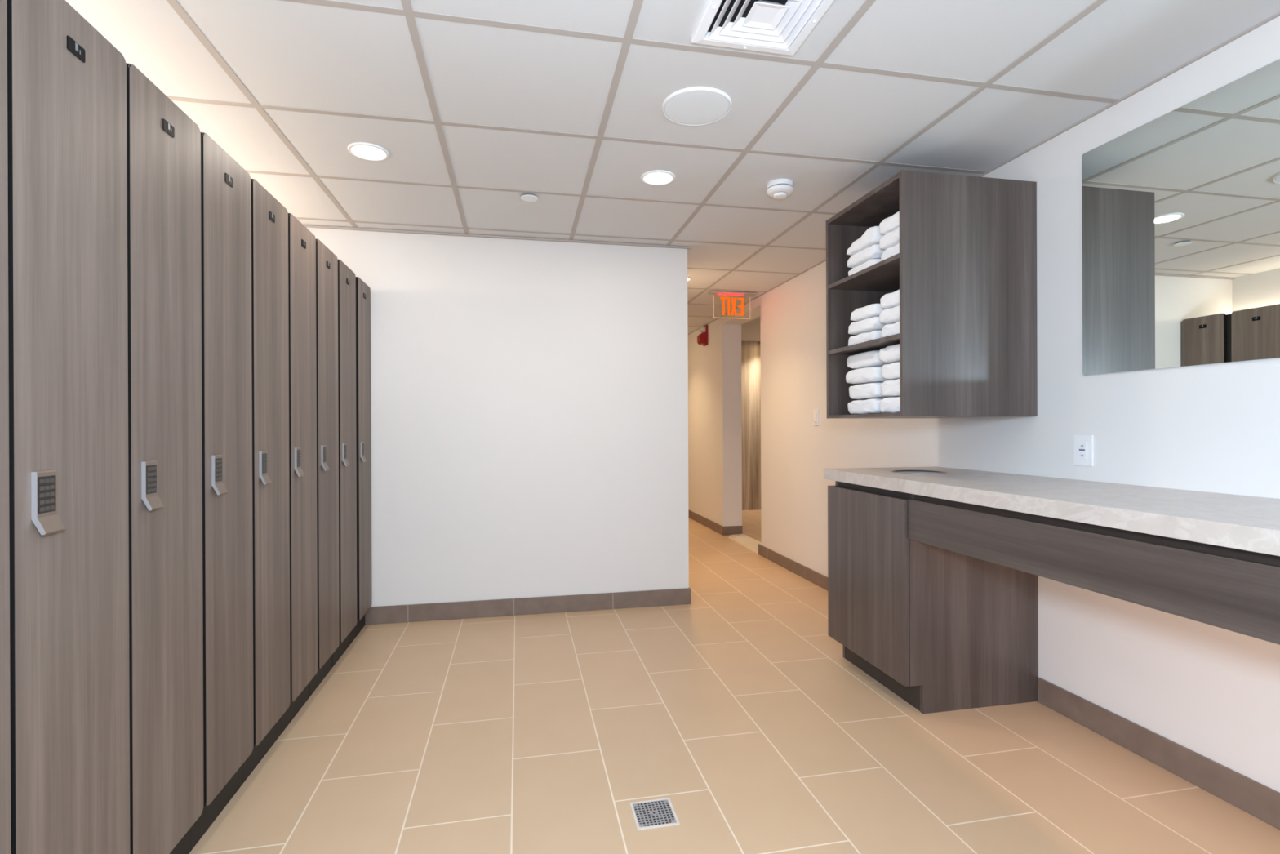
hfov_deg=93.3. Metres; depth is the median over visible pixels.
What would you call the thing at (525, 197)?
sprinkler cover
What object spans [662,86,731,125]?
ceiling speaker
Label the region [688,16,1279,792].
wall
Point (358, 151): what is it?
diffuser
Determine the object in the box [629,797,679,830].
floor drain
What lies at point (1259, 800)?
baseboard
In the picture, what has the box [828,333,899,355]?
shelf
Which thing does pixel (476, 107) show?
ceiling
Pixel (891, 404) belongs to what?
towel
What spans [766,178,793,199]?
smoke detector
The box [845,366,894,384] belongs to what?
towel
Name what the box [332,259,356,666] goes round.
locker
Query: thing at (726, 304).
exit sign
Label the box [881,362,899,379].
towel
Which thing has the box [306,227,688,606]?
wall
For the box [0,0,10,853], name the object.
locker
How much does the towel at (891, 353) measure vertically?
0.070 m
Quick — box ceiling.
[65,0,1279,341]
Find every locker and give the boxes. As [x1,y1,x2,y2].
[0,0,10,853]
[7,0,129,853]
[126,63,204,853]
[191,132,253,850]
[242,178,290,783]
[280,213,317,733]
[309,239,339,697]
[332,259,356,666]
[350,276,371,644]
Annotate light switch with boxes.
[813,408,818,425]
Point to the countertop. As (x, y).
(1245, 522)
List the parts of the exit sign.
panel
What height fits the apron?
0.180 m
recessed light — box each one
[347,142,389,160]
[640,169,675,185]
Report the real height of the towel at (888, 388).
0.070 m
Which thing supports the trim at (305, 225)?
attached to the wall at (529, 398)
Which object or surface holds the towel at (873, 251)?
on the towel at (873, 261)
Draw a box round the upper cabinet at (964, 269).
[826,169,1037,417]
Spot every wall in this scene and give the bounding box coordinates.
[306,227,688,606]
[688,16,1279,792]
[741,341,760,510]
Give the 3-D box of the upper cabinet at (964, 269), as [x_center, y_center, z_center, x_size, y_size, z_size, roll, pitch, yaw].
[1.260,-0.521,2.694,0.614,0.956,0.591,0,0,-11]
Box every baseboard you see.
[364,586,690,625]
[688,509,742,535]
[758,543,1279,829]
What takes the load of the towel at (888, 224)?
on the towel at (890, 239)
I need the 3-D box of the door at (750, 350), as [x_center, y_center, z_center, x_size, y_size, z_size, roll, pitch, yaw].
[1.846,-0.019,8.239,2.316,2.266,0.100,0,0,-11]
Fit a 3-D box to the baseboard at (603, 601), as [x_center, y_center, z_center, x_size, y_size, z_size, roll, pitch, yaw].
[-0.867,1.078,3.659,2.402,0.100,0.131,0,0,-11]
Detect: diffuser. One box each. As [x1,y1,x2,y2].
[352,145,384,158]
[644,173,671,183]
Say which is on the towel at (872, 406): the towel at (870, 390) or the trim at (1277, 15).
the towel at (870, 390)
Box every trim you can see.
[303,224,691,248]
[688,12,1279,334]
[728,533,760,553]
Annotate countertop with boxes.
[823,466,1279,555]
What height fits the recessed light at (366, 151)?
0.008 m
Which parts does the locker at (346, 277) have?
edge plate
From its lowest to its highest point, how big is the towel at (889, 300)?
0.064 m
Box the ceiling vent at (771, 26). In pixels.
[691,0,834,55]
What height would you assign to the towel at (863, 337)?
0.059 m
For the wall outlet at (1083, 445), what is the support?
attached to the wall at (1212, 691)
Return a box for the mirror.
[1081,58,1279,375]
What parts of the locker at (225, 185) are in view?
edge plate, number plate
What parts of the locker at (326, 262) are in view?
edge plate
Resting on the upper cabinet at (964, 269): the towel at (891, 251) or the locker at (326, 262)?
the towel at (891, 251)
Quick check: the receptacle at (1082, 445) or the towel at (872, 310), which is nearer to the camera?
the receptacle at (1082, 445)
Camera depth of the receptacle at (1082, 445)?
2.26 m
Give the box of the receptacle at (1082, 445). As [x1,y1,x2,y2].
[1078,441,1086,459]
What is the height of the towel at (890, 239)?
0.064 m
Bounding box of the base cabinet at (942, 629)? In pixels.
[827,480,1038,713]
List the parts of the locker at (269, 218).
edge plate, number plate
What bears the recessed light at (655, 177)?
in the ceiling
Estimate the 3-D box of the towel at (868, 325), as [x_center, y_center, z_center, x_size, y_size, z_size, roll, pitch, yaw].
[1.143,-0.456,2.750,0.314,0.059,0.240,0,0,-11]
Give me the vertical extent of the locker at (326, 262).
1.924 m
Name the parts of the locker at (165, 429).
edge plate, number plate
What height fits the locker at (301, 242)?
1.924 m
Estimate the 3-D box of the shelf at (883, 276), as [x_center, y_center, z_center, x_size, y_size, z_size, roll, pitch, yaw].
[1.254,-0.673,2.693,0.602,0.018,0.555,0,0,-11]
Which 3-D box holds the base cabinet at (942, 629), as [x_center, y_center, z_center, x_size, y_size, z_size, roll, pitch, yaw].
[1.268,0.686,2.697,0.608,0.868,0.595,0,0,-11]
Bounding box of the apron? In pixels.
[907,493,1279,644]
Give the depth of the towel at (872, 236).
2.67 m
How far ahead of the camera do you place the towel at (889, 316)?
2.48 m
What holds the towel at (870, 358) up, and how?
on the towel at (873, 374)
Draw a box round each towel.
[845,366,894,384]
[846,226,884,255]
[846,350,893,368]
[847,244,884,267]
[847,398,883,414]
[848,258,880,275]
[848,316,887,334]
[848,330,881,346]
[848,382,896,399]
[850,303,887,321]
[879,211,899,234]
[879,226,899,249]
[879,305,899,324]
[879,343,899,362]
[880,242,899,261]
[880,289,899,308]
[880,320,899,337]
[880,378,900,396]
[880,396,900,413]
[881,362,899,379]
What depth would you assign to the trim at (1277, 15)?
2.09 m
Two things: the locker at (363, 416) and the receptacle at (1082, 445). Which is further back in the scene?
the locker at (363, 416)
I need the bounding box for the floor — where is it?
[189,509,1279,853]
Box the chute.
[890,470,948,474]
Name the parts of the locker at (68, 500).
edge plate, number plate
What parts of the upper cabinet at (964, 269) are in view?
panel, panel, panel, panel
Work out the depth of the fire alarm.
6.72 m
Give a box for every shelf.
[827,253,899,292]
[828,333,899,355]
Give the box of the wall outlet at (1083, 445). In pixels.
[1073,435,1093,466]
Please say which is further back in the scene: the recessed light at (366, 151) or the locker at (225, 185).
the recessed light at (366, 151)
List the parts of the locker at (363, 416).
edge plate, door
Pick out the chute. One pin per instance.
(920, 472)
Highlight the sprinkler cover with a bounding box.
[520,193,537,201]
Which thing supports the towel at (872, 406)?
on the upper cabinet at (964, 269)
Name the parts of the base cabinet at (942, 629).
panel, door, panel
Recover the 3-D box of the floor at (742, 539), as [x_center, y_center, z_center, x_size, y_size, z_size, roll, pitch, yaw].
[1.060,1.113,5.777,0.209,0.012,0.981,0,0,-11]
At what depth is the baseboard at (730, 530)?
6.46 m
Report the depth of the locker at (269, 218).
2.04 m
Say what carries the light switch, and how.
attached to the wall at (1212, 691)
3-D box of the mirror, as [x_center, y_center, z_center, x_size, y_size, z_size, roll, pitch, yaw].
[1.878,-0.605,1.162,0.011,0.825,2.234,0,0,-11]
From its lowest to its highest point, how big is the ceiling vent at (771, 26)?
0.028 m
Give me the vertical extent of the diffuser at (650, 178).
0.003 m
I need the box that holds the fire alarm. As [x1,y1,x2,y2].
[697,324,707,346]
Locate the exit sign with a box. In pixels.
[707,290,757,319]
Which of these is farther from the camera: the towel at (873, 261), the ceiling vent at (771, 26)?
the towel at (873, 261)
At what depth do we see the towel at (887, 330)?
2.48 m
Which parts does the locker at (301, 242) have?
edge plate, number plate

